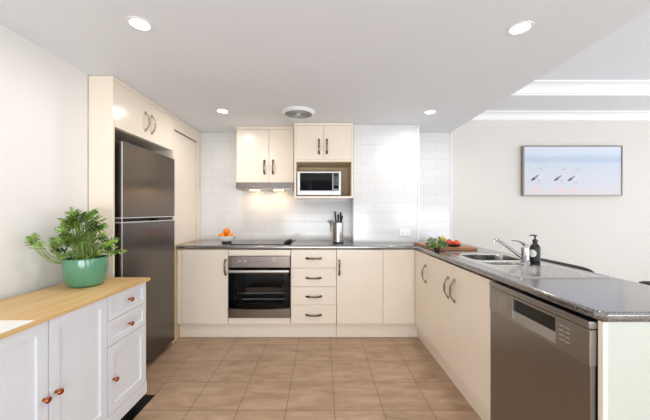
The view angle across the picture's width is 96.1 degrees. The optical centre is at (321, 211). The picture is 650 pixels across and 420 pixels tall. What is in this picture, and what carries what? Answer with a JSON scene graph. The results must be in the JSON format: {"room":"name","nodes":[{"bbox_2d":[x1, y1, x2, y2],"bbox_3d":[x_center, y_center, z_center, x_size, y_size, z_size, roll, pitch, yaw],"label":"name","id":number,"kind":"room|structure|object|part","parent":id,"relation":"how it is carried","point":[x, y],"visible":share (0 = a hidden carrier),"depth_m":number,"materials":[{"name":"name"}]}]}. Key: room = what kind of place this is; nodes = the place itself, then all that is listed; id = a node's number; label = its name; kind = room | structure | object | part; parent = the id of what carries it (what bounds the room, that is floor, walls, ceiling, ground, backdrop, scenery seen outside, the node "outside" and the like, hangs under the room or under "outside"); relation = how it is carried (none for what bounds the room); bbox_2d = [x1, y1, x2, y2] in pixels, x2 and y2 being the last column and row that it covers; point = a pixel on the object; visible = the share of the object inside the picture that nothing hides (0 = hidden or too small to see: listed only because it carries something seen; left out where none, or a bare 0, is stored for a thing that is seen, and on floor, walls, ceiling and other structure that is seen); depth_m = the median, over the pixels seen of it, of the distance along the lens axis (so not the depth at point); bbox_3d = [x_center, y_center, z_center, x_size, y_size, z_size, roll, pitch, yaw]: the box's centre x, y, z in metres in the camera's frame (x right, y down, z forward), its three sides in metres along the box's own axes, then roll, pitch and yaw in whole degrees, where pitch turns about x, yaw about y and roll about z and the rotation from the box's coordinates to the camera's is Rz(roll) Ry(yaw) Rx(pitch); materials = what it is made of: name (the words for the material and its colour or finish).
{"room":"kitchen","nodes":[
{"label":"kitchen","id":0,"kind":"room"},
{"bbox_2d":[0,24,87,299],"bbox_3d":[-1.616,-0.016,-0.580,0.120,2.472,5.040,0,0,0],"label":"wall","id":1,"kind":"structure","parent":0,"point":[44,98],"depth_m":1.59,"materials":[{"name":"paint"}]},
{"bbox_2d":[133,337,480,419],"bbox_3d":[1.650,1.270,0.200,7.900,0.100,6.600,0,0,0],"label":"floor","id":2,"kind":"structure","parent":0,"point":[191,378],"depth_m":2.09,"materials":[{"name":"tile"}]},
{"bbox_2d":[88,76,173,342],"bbox_3d":[-1.724,0.157,2.341,0.743,2.127,0.795,0,0,0],"label":"surround","id":3,"kind":"object","parent":2,"relation":"on","point":[117,111],"visible":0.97,"depth_m":1.94,"materials":[{"name":"beige laminate"}]},
{"bbox_3d":[-1.472,0.157,1.950,0.165,2.127,0.015,0,0,0],"label":"panel","id":4,"kind":"part","parent":3,"relation":"part of","materials":[{"name":"beige laminate"}]},
{"bbox_3d":[-1.399,-0.725,2.156,0.019,0.306,0.390,0,0,0],"label":"door","id":5,"kind":"part","parent":3,"relation":"part of","materials":[{"name":"beige laminate"}]},
{"bbox_3d":[-1.371,-0.712,2.297,0.038,0.164,0.024,0,0,0],"label":"handle","id":6,"kind":"part","parent":3,"relation":"part of","materials":[{"name":"silver metal"}]},
{"bbox_3d":[-1.371,-0.712,2.382,0.038,0.164,0.024,0,0,0],"label":"handle","id":7,"kind":"part","parent":3,"relation":"part of","materials":[{"name":"silver metal"}]},
{"bbox_3d":[-1.399,-0.725,2.538,0.019,0.306,0.370,0,0,0],"label":"door","id":8,"kind":"part","parent":3,"relation":"part of","materials":[{"name":"beige laminate"}]},
{"bbox_2d":[125,395,154,419],"bbox_3d":[-1.318,1.218,1.198,0.416,0.003,1.495,0,0,0],"label":"floor mat","id":9,"kind":"object","parent":2,"relation":"on","point":[145,399],"visible":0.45,"depth_m":1.84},
{"bbox_2d":[0,277,149,419],"bbox_3d":[-1.303,0.817,1.183,0.438,0.799,1.373,0,0,0],"label":"sideboard","id":10,"kind":"object","parent":9,"relation":"on","point":[82,356],"visible":1,"depth_m":1.36,"materials":[{"name":"white wood"}]},
{"bbox_2d":[0,320,34,333],"bbox_3d":[-1.300,0.416,0.919,0.400,0.003,0.398,0,0,0],"label":"table runner","id":11,"kind":"object","parent":10,"relation":"on","point":[5,325],"visible":1,"depth_m":1.08,"materials":[{"name":"white fabric"}]},
{"bbox_3d":[-1.122,0.754,1.025,0.020,0.628,0.320,0,0,0],"label":"door","id":12,"kind":"part","parent":10,"relation":"part of","materials":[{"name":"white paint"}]},
{"bbox_3d":[-1.098,0.750,1.165,0.028,0.027,0.027,0,0,0],"label":"knob","id":13,"kind":"part","parent":10,"relation":"part of","materials":[{"name":"orange metal"}]},
{"bbox_3d":[-1.098,0.750,1.220,0.028,0.027,0.027,0,0,0],"label":"knob","id":14,"kind":"part","parent":10,"relation":"part of","materials":[{"name":"orange metal"}]},
{"bbox_2d":[23,207,126,287],"bbox_3d":[-1.340,0.193,1.646,0.332,0.450,0.385,0,0,0],"label":"philodendron","id":15,"kind":"object","parent":10,"relation":"on","point":[87,268],"visible":1,"depth_m":1.61,"materials":[{"name":"green plant"}]},
{"bbox_3d":[-1.122,0.754,1.353,0.020,0.628,0.320,0,0,0],"label":"door","id":16,"kind":"part","parent":10,"relation":"part of","materials":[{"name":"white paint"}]},
{"bbox_2d":[61,255,108,287],"bbox_3d":[-1.350,0.338,1.670,0.210,0.160,0.210,0,0,0],"label":"pot","id":17,"kind":"object","parent":10,"relation":"on","point":[78,273],"depth_m":1.60,"materials":[{"name":"green ceramic"}]},
{"bbox_3d":[-1.315,0.791,1.185,0.407,0.707,1.340,0,0,0],"label":"frame","id":18,"kind":"part","parent":10,"relation":"part of","materials":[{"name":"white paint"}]},
{"bbox_3d":[-1.122,0.638,1.681,0.020,0.131,0.321,0,0,0],"label":"drawer","id":19,"kind":"part","parent":10,"relation":"part of","materials":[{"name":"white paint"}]},
{"bbox_3d":[-1.122,0.505,1.681,0.020,0.130,0.321,0,0,0],"label":"drawer","id":20,"kind":"part","parent":10,"relation":"part of","materials":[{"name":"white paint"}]},
{"bbox_3d":[-1.122,0.887,1.681,0.020,0.361,0.321,0,0,0],"label":"door","id":21,"kind":"part","parent":10,"relation":"part of","materials":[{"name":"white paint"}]},
{"bbox_2d":[115,141,174,363],"bbox_3d":[-1.708,0.367,2.337,0.704,1.704,0.707,0,0,0],"label":"fridge","id":22,"kind":"object","parent":2,"relation":"on","point":[144,178],"visible":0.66,"depth_m":2.30,"materials":[{"name":"metal"}]},
{"bbox_3d":[-1.359,0.345,1.984,0.005,1.650,0.002,0,0,0],"label":"edge trim","id":23,"kind":"part","parent":22,"relation":"part of","materials":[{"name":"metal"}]},
{"bbox_3d":[-1.386,-0.224,2.337,0.058,0.522,0.705,0,0,0],"label":"freezer door","id":24,"kind":"part","parent":22,"relation":"part of","materials":[{"name":"metal"}]},
{"bbox_3d":[-1.386,0.626,2.337,0.058,1.098,0.705,0,0,0],"label":"door","id":25,"kind":"part","parent":22,"relation":"part of","materials":[{"name":"metal"}]},
{"bbox_2d":[174,240,195,340],"bbox_3d":[-1.744,0.770,3.048,0.702,0.900,0.614,0,0,0],"label":"base cabinet","id":26,"kind":"object","parent":2,"relation":"on","point":[177,326],"visible":0.14,"depth_m":2.80,"materials":[{"name":"beige wood"}]},
{"bbox_2d":[177,249,228,323],"bbox_3d":[-1.145,0.714,3.058,0.486,0.716,0.593,0,0,0],"label":"base cabinet","id":27,"kind":"object","parent":2,"relation":"on","point":[202,274],"visible":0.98,"depth_m":2.80,"materials":[{"name":"beige laminate"}]},
{"bbox_3d":[-0.925,0.530,2.781,0.024,0.164,0.038,0,0,0],"label":"handle","id":28,"kind":"part","parent":27,"relation":"part of","materials":[{"name":"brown metal"}]},
{"bbox_2d":[180,323,335,336],"bbox_3d":[-0.625,1.147,2.853,1.527,0.145,0.015,0,0,0],"label":"kickboard","id":29,"kind":"object","parent":2,"relation":"on","point":[186,330],"visible":0.76,"depth_m":2.85,"materials":[{"name":"beige laminate"}]},
{"bbox_2d":[228,249,290,323],"bbox_3d":[-0.600,0.714,3.078,0.596,0.716,0.555,0,0,0],"label":"base cabinet","id":30,"kind":"object","parent":2,"relation":"on","point":[231,252],"visible":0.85,"depth_m":2.80,"materials":[{"name":"beige laminate"}]},
{"bbox_2d":[228,256,289,317],"bbox_3d":[-0.600,0.717,3.022,0.586,0.587,0.556,0,0,0],"label":"oven","id":31,"kind":"object","parent":30,"relation":"in","point":[259,286],"visible":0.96,"depth_m":2.79,"materials":[{"name":"glass"}]},
{"bbox_3d":[-0.600,0.562,2.764,0.574,0.028,0.040,0,0,0],"label":"handle","id":32,"kind":"part","parent":31,"relation":"part of","materials":[{"name":"metal"}]},
{"bbox_3d":[-0.600,0.964,2.804,0.586,0.092,0.043,0,0,0],"label":"panel","id":33,"kind":"part","parent":31,"relation":"part of","materials":[{"name":"metal"}]},
{"bbox_3d":[-0.600,0.476,2.806,0.586,0.107,0.048,0,0,0],"label":"control panel","id":34,"kind":"part","parent":31,"relation":"part of","materials":[{"name":"metal"}]},
{"bbox_3d":[-0.600,0.391,2.809,0.594,0.057,0.018,0,0,0],"label":"rail","id":35,"kind":"part","parent":30,"relation":"part of","materials":[{"name":"beige laminate"}]},
{"bbox_3d":[-0.600,1.043,2.809,0.594,0.058,0.018,0,0,0],"label":"rail","id":36,"kind":"part","parent":30,"relation":"part of","materials":[{"name":"beige laminate"}]},
{"bbox_2d":[291,249,335,323],"bbox_3d":[-0.080,0.714,3.058,0.436,0.716,0.593,0,0,0],"label":"base cabinet","id":37,"kind":"object","parent":2,"relation":"on","point":[313,271],"visible":1,"depth_m":2.80,"materials":[{"name":"beige laminate"}]},
{"bbox_3d":[-0.080,0.982,2.809,0.433,0.177,0.018,0,0,0],"label":"drawer","id":38,"kind":"part","parent":37,"relation":"part of","materials":[{"name":"beige laminate"}]},
{"bbox_3d":[-0.080,0.986,2.781,0.164,0.024,0.038,0,0,0],"label":"handle","id":39,"kind":"part","parent":37,"relation":"part of","materials":[{"name":"brown metal"}]},
{"bbox_3d":[-0.080,0.804,2.809,0.433,0.172,0.018,0,0,0],"label":"drawer","id":40,"kind":"part","parent":37,"relation":"part of","materials":[{"name":"beige laminate"}]},
{"bbox_3d":[-0.080,0.808,2.781,0.164,0.024,0.038,0,0,0],"label":"handle","id":41,"kind":"part","parent":37,"relation":"part of","materials":[{"name":"brown metal"}]},
{"bbox_3d":[-0.080,0.627,2.809,0.433,0.176,0.018,0,0,0],"label":"drawer","id":42,"kind":"part","parent":37,"relation":"part of","materials":[{"name":"beige laminate"}]},
{"bbox_3d":[-0.080,0.450,2.809,0.433,0.173,0.018,0,0,0],"label":"drawer","id":43,"kind":"part","parent":37,"relation":"part of","materials":[{"name":"beige laminate"}]},
{"bbox_3d":[-0.080,0.444,2.781,0.164,0.024,0.038,0,0,0],"label":"handle","id":44,"kind":"part","parent":37,"relation":"part of","materials":[{"name":"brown metal"}]},
{"bbox_2d":[336,249,382,323],"bbox_3d":[0.362,0.714,3.058,0.443,0.716,0.593,0,0,0],"label":"base cabinet","id":45,"kind":"object","parent":2,"relation":"on","point":[359,273],"visible":0.96,"depth_m":2.80,"materials":[{"name":"beige laminate"}]},
{"bbox_2d":[336,322,417,336],"bbox_3d":[0.538,1.147,2.853,0.792,0.145,0.015,0,0,0],"label":"kickboard","id":46,"kind":"object","parent":2,"relation":"on","point":[342,330],"visible":0.76,"depth_m":2.85,"materials":[{"name":"beige laminate"}]},
{"bbox_2d":[383,249,414,323],"bbox_3d":[0.739,0.714,2.925,0.303,0.716,0.250,0,0,0],"label":"base cabinet","id":47,"kind":"object","parent":2,"relation":"on","point":[398,264],"visible":0.94,"depth_m":2.80,"materials":[{"name":"beige laminate"}]},
{"bbox_2d":[414,249,429,338],"bbox_3d":[1.126,0.714,2.751,0.548,0.716,0.579,0,0,0],"label":"base cabinet","id":48,"kind":"object","parent":2,"relation":"on","point":[421,258],"visible":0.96,"depth_m":2.61,"materials":[{"name":"beige laminate"}]},
{"bbox_2d":[418,328,490,419],"bbox_3d":[0.943,1.147,2.199,0.014,0.145,1.323,0,0,0],"label":"kickboard","id":49,"kind":"object","parent":2,"relation":"on","point":[469,396],"visible":0.41,"depth_m":2.02,"materials":[{"name":"beige laminate"}]},
{"bbox_2d":[428,255,495,414],"bbox_3d":[1.126,0.714,1.998,0.548,0.716,0.923,0,0,0],"label":"base cabinet","id":50,"kind":"object","parent":2,"relation":"on","point":[459,311],"visible":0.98,"depth_m":1.85,"materials":[{"name":"beige laminate"}]},
{"bbox_2d":[176,240,649,321],"bbox_3d":[0.025,0.337,2.144,2.829,0.033,2.428,0,0,0],"label":"benchtop","id":51,"kind":"object","parent":50,"relation":"on","point":[613,299],"visible":0.62,"depth_m":1.29,"materials":[{"name":"stone"}]},
{"bbox_2d":[217,235,235,242],"bbox_3d":[-0.985,0.282,3.020,0.184,0.074,0.184,0,0,0],"label":"fruit bowl","id":52,"kind":"object","parent":51,"relation":"on","point":[225,239],"visible":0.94,"depth_m":2.96,"materials":[{"name":"white ceramic"}]},
{"bbox_3d":[-0.985,0.247,3.058,0.069,0.065,0.069,0,0,0],"label":"orange","id":53,"kind":"object","parent":52,"relation":"in","visible":0},
{"bbox_2d":[223,228,229,233],"bbox_3d":[-0.985,0.197,3.016,0.069,0.065,0.069,0,0,0],"label":"orange","id":54,"kind":"object","parent":53,"relation":"on","point":[226,230],"visible":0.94,"depth_m":2.99,"materials":[{"name":"orange food"}]},
{"bbox_2d":[230,239,293,244],"bbox_3d":[-0.600,0.306,3.060,0.580,0.028,0.460,0,0,0],"label":"cooktop","id":55,"kind":"object","parent":51,"relation":"on","point":[242,242],"visible":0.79,"depth_m":3.00,"materials":[{"name":"black glass"}]},
{"bbox_2d":[333,222,342,242],"bbox_3d":[0.165,0.214,3.020,0.112,0.212,0.112,0,0,0],"label":"knife block","id":56,"kind":"object","parent":51,"relation":"on","point":[337,227],"visible":0.92,"depth_m":2.97,"materials":[{"name":"metal"}]},
{"bbox_2d":[425,236,448,251],"bbox_3d":[0.920,0.259,2.339,0.189,0.121,0.177,0,0,21],"label":"herb pot","id":57,"kind":"object","parent":51,"relation":"on","point":[440,243],"visible":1,"depth_m":2.32,"materials":[{"name":"black plastic"}]},
{"bbox_2d":[414,242,477,250],"bbox_3d":[1.087,0.307,2.627,0.371,0.025,0.458,0,0,-4],"label":"chopping board","id":58,"kind":"object","parent":51,"relation":"on","point":[421,244],"visible":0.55,"depth_m":2.42,"materials":[{"name":"brown wood"}]},
{"bbox_2d":[445,252,611,279],"bbox_3d":[1.183,0.400,1.851,0.463,0.173,0.893,0,0,0],"label":"sink","id":59,"kind":"object","parent":51,"relation":"in","point":[510,264],"visible":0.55,"depth_m":1.68,"materials":[{"name":"metal"}]},
{"bbox_3d":[1.181,0.401,2.058,0.338,0.170,0.285,0,0,0],"label":"bowl","id":60,"kind":"part","parent":59,"relation":"part of","materials":[{"name":"metal"}]},
{"bbox_3d":[1.126,0.376,1.812,0.228,0.120,0.135,0,0,0],"label":"bowl","id":61,"kind":"part","parent":59,"relation":"part of","materials":[{"name":"metal"}]},
{"bbox_2d":[493,239,529,262],"bbox_3d":[1.205,0.245,1.865,0.206,0.142,0.083,0,0,34],"label":"mixer tap","id":62,"kind":"object","parent":59,"relation":"on","point":[524,256],"visible":1,"depth_m":1.83,"materials":[{"name":"silver metal"}]},
{"bbox_3d":[1.206,0.239,1.891,0.180,0.124,0.025,0,0,38],"label":"spout","id":63,"kind":"part","parent":62,"relation":"part of","materials":[{"name":"silver metal"}]},
{"bbox_2d":[529,234,540,262],"bbox_3d":[1.350,0.229,1.850,0.057,0.174,0.058,0,0,45],"label":"soap dispenser","id":64,"kind":"object","parent":59,"relation":"on","point":[535,249],"visible":1,"depth_m":1.83,"materials":[{"name":"black plastic"}]},
{"bbox_2d":[530,243,540,262],"bbox_3d":[1.350,0.255,1.850,0.057,0.122,0.057,0,0,0],"label":"bottle","id":65,"kind":"object","parent":64,"relation":"attached to","point":[535,250],"depth_m":1.83,"materials":[{"name":"black plastic"}]},
{"bbox_3d":[0.899,0.717,2.229,0.018,0.710,0.458,0,0,0],"label":"door","id":66,"kind":"part","parent":50,"relation":"part of","materials":[{"name":"beige laminate"}]},
{"bbox_3d":[0.871,0.530,2.055,0.038,0.164,0.024,0,0,0],"label":"handle","id":67,"kind":"part","parent":50,"relation":"part of","materials":[{"name":"brown metal"}]},
{"bbox_3d":[0.871,0.530,1.960,0.038,0.164,0.024,0,0,0],"label":"handle","id":68,"kind":"part","parent":50,"relation":"part of","materials":[{"name":"brown metal"}]},
{"bbox_3d":[0.899,0.717,1.768,0.018,0.710,0.462,0,0,0],"label":"door","id":69,"kind":"part","parent":50,"relation":"part of","materials":[{"name":"beige laminate"}]},
{"bbox_2d":[489,281,597,419],"bbox_3d":[1.133,0.789,1.244,0.514,0.858,0.572,0,0,0],"label":"dishwasher","id":70,"kind":"object","parent":2,"relation":"on","point":[544,353],"visible":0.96,"depth_m":1.18,"materials":[{"name":"silver metal"}]},
{"bbox_3d":[0.903,0.373,1.244,0.054,0.026,0.572,0,0,0],"label":"lid","id":71,"kind":"part","parent":70,"relation":"part of","materials":[{"name":"metal"}]},
{"bbox_3d":[0.890,0.448,1.244,0.024,0.119,0.572,0,0,0],"label":"control panel","id":72,"kind":"part","parent":70,"relation":"part of","materials":[{"name":"metal"}]},
{"bbox_2d":[541,258,593,272],"bbox_3d":[1.814,0.778,1.980,0.472,0.886,0.481,0,0,0],"label":"dining chair","id":73,"kind":"object","parent":2,"relation":"on","point":[542,259],"visible":0.16,"depth_m":1.89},
{"bbox_2d":[598,320,649,419],"bbox_3d":[1.160,0.787,2.146,0.516,0.866,2.418,0,0,0],"label":"cabinet end panel","id":74,"kind":"object","parent":2,"relation":"on","point":[623,347],"visible":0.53,"depth_m":0.94,"materials":[{"name":"beige laminate"}]},
{"bbox_2d":[639,281,649,284],"bbox_3d":[1.814,0.778,1.250,0.472,0.886,0.481,0,0,0],"label":"dining chair","id":75,"kind":"object","parent":2,"relation":"on","point":[641,282],"visible":0.38,"depth_m":1.44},
{"bbox_2d":[0,0,649,132],"bbox_3d":[-0.415,-1.185,1.230,3.770,0.550,4.260,0,0,0],"label":"ceiling","id":76,"kind":"structure","parent":0,"point":[357,62],"depth_m":1.62,"materials":[{"name":"paint"}]},
{"bbox_2d":[126,16,152,31],"bbox_3d":[-0.881,-0.908,1.413,0.112,0.004,0.112,0,0,0],"label":"recessed light","id":77,"kind":"object","parent":76,"relation":"in","point":[138,23],"visible":1,"depth_m":1.41,"materials":[{"name":"white plastic"}]},
{"bbox_2d":[216,109,228,112],"bbox_3d":[-0.896,-0.908,2.631,0.112,0.004,0.112,0,0,0],"label":"recessed light","id":78,"kind":"object","parent":76,"relation":"in","point":[217,110],"visible":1,"depth_m":2.63,"materials":[{"name":"white plastic"}]},
{"bbox_2d":[281,106,314,118],"bbox_3d":[-0.215,-0.897,2.660,0.308,0.026,0.308,0,0,0],"label":"exhaust fan","id":79,"kind":"object","parent":76,"relation":"attached to","point":[293,112],"visible":1,"depth_m":2.61,"materials":[{"name":"white plastic"}]},
{"bbox_2d":[285,110,311,118],"bbox_3d":[-0.215,-0.889,2.660,0.243,0.006,0.243,0,0,0],"label":"grille","id":80,"kind":"object","parent":79,"relation":"attached to","point":[293,114],"depth_m":2.66,"materials":[{"name":"white plastic"}]},
{"bbox_2d":[424,110,436,113],"bbox_3d":[0.983,-0.908,2.657,0.112,0.004,0.112,0,0,0],"label":"recessed light","id":81,"kind":"object","parent":76,"relation":"in","point":[427,111],"visible":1,"depth_m":2.66,"materials":[{"name":"white plastic"}]},
{"bbox_2d":[507,21,533,34],"bbox_3d":[0.979,-0.908,1.444,0.112,0.004,0.112,0,0,0],"label":"recessed light","id":82,"kind":"object","parent":76,"relation":"in","point":[518,28],"visible":1,"depth_m":1.44,"materials":[{"name":"white plastic"}]},
{"bbox_2d":[351,125,417,249],"bbox_3d":[0.670,0.155,3.210,0.680,2.130,0.300,0,0,0],"label":"wall column","id":83,"kind":"structure","parent":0,"point":[384,202],"depth_m":3.06,"materials":[{"name":"white tile"}]},
{"bbox_2d":[400,229,410,235],"bbox_3d":[0.870,0.214,3.053,0.116,0.072,0.012,0,0,0],"label":"power outlet","id":84,"kind":"object","parent":83,"relation":"attached to","point":[403,232],"visible":1,"depth_m":3.05,"materials":[{"name":"white plastic"}]},
{"bbox_2d":[418,125,418,241],"bbox_3d":[1.009,-0.295,3.058,0.014,1.230,0.012,0,0,0],"label":"trim","id":85,"kind":"structure","parent":83,"relation":"attached to","point":[418,125],"depth_m":3.05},
{"bbox_2d":[201,121,649,282],"bbox_3d":[1.690,-0.066,3.420,7.820,2.572,0.120,0,0,0],"label":"wall","id":86,"kind":"structure","parent":0,"point":[604,235],"depth_m":3.36,"materials":[{"name":"paint"}]},
{"bbox_2d":[174,116,200,244],"bbox_3d":[-1.742,-0.294,3.049,0.705,1.226,0.616,0,0,0],"label":"upper cabinet","id":87,"kind":"object","parent":86,"relation":"attached to","point":[187,140],"visible":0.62,"depth_m":3.04,"materials":[{"name":"beige laminate"}]},
{"bbox_3d":[-1.411,-0.227,3.002,0.018,1.086,0.490,0,0,0],"label":"door","id":88,"kind":"part","parent":87,"relation":"part of","materials":[{"name":"beige laminate"}]},
{"bbox_2d":[236,126,293,190],"bbox_3d":[-0.605,-0.574,3.212,0.615,0.668,0.290,0,0,0],"label":"upper cabinet","id":89,"kind":"object","parent":86,"relation":"attached to","point":[264,153],"visible":0.94,"depth_m":3.10,"materials":[{"name":"beige laminate"}]},
{"bbox_3d":[-0.737,-0.596,3.114,0.342,0.564,0.018,0,0,0],"label":"door","id":90,"kind":"part","parent":89,"relation":"part of","materials":[{"name":"beige laminate"}]},
{"bbox_3d":[-0.612,-0.477,3.086,0.024,0.164,0.038,0,0,0],"label":"handle","id":91,"kind":"part","parent":89,"relation":"part of","materials":[{"name":"brown metal"}]},
{"bbox_2d":[236,182,293,190],"bbox_3d":[-0.598,-0.274,3.204,0.604,0.073,0.307,0,0,0],"label":"range hood","id":92,"kind":"object","parent":89,"relation":"attached to","point":[246,186],"visible":0.98,"depth_m":3.05,"materials":[{"name":"metal"}]},
{"bbox_2d":[240,189,292,190],"bbox_3d":[-0.605,-0.246,3.210,0.550,0.008,0.240,0,0,0],"label":"grille","id":93,"kind":"object","parent":92,"relation":"attached to","point":[240,189],"depth_m":3.15,"materials":[{"name":"metal"}]},
{"bbox_3d":[-0.433,-0.596,3.114,0.262,0.564,0.018,0,0,0],"label":"door","id":94,"kind":"part","parent":89,"relation":"part of","materials":[{"name":"beige laminate"}]},
{"bbox_2d":[294,123,352,199],"bbox_3d":[0.018,-0.524,3.145,0.600,0.765,0.424,0,0,0],"label":"upper cabinet","id":95,"kind":"object","parent":86,"relation":"attached to","point":[318,147],"visible":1,"depth_m":2.97,"materials":[{"name":"beige laminate"}]},
{"bbox_3d":[-0.123,-0.705,2.979,0.280,0.346,0.017,0,0,0],"label":"door","id":96,"kind":"part","parent":95,"relation":"part of","materials":[{"name":"beige laminate"}]},
{"bbox_2d":[297,172,340,195],"bbox_3d":[-0.029,-0.287,3.124,0.445,0.250,0.312,0,0,0],"label":"microwave","id":97,"kind":"object","parent":95,"relation":"in","point":[308,183],"visible":0.94,"depth_m":2.97,"materials":[{"name":"white plastic"}]},
{"bbox_3d":[-0.059,-0.307,2.971,0.330,0.181,0.004,0,0,0],"label":"window panel","id":98,"kind":"part","parent":97,"relation":"part of","materials":[{"name":"black glass"}]},
{"bbox_3d":[0.143,-0.307,2.971,0.055,0.181,0.004,0,0,0],"label":"key panel","id":99,"kind":"part","parent":97,"relation":"part of","materials":[{"name":"black glass"}]},
{"bbox_3d":[0.152,-0.292,2.982,0.081,0.239,0.019,0,0,0],"label":"control panel","id":100,"kind":"part","parent":97,"relation":"part of","materials":[{"name":"white plastic"}]},
{"bbox_3d":[-0.030,-0.665,2.952,0.024,0.164,0.038,0,0,0],"label":"handle","id":101,"kind":"part","parent":95,"relation":"part of","materials":[{"name":"brown metal"}]},
{"bbox_3d":[0.050,-0.665,2.952,0.024,0.164,0.038,0,0,0],"label":"handle","id":102,"kind":"part","parent":95,"relation":"part of","materials":[{"name":"brown metal"}]},
{"bbox_3d":[0.159,-0.705,2.979,0.280,0.346,0.017,0,0,0],"label":"door","id":103,"kind":"part","parent":95,"relation":"part of","materials":[{"name":"beige laminate"}]},
{"bbox_2d":[450,133,451,239],"bbox_3d":[1.485,-0.295,3.361,0.014,1.230,0.018,0,0,0],"label":"trim","id":104,"kind":"structure","parent":86,"relation":"attached to","point":[450,133],"depth_m":3.35,"materials":[{"name":"white paint"}]},
{"bbox_2d":[470,111,649,120],"bbox_3d":[3.485,-1.095,3.322,4.030,0.090,0.075,0,0,0],"label":"trim","id":105,"kind":"structure","parent":86,"relation":"attached to","point":[486,115],"depth_m":3.34,"materials":[{"name":"paint"}]},
{"bbox_2d":[521,146,622,195],"bbox_3d":[2.850,-0.469,3.337,1.130,0.573,0.043,0,0,0],"label":"framed picture","id":106,"kind":"object","parent":86,"relation":"attached to","point":[545,170],"visible":1,"depth_m":3.32},
{"bbox_2d":[486,96,649,110],"bbox_3d":[3.485,-1.196,3.115,4.030,0.112,0.490,0,0,0],"label":"ceiling","id":107,"kind":"structure","parent":0,"point":[511,103],"depth_m":3.07,"materials":[{"name":"paint"}]},
{"bbox_2d":[536,9,649,79],"bbox_3d":[1.650,-1.302,0.130,7.900,0.100,6.460,0,0,0],"label":"ceiling","id":108,"kind":"structure","parent":0,"point":[623,54],"depth_m":2.40,"materials":[{"name":"paint"}]},
{"bbox_2d":[510,80,649,95],"bbox_3d":[3.485,-1.196,2.819,4.030,0.112,0.101,0,0,0],"label":"trim","id":109,"kind":"structure","parent":108,"relation":"attached to","point":[537,87],"depth_m":2.83,"materials":[{"name":"paint"}]}
]}

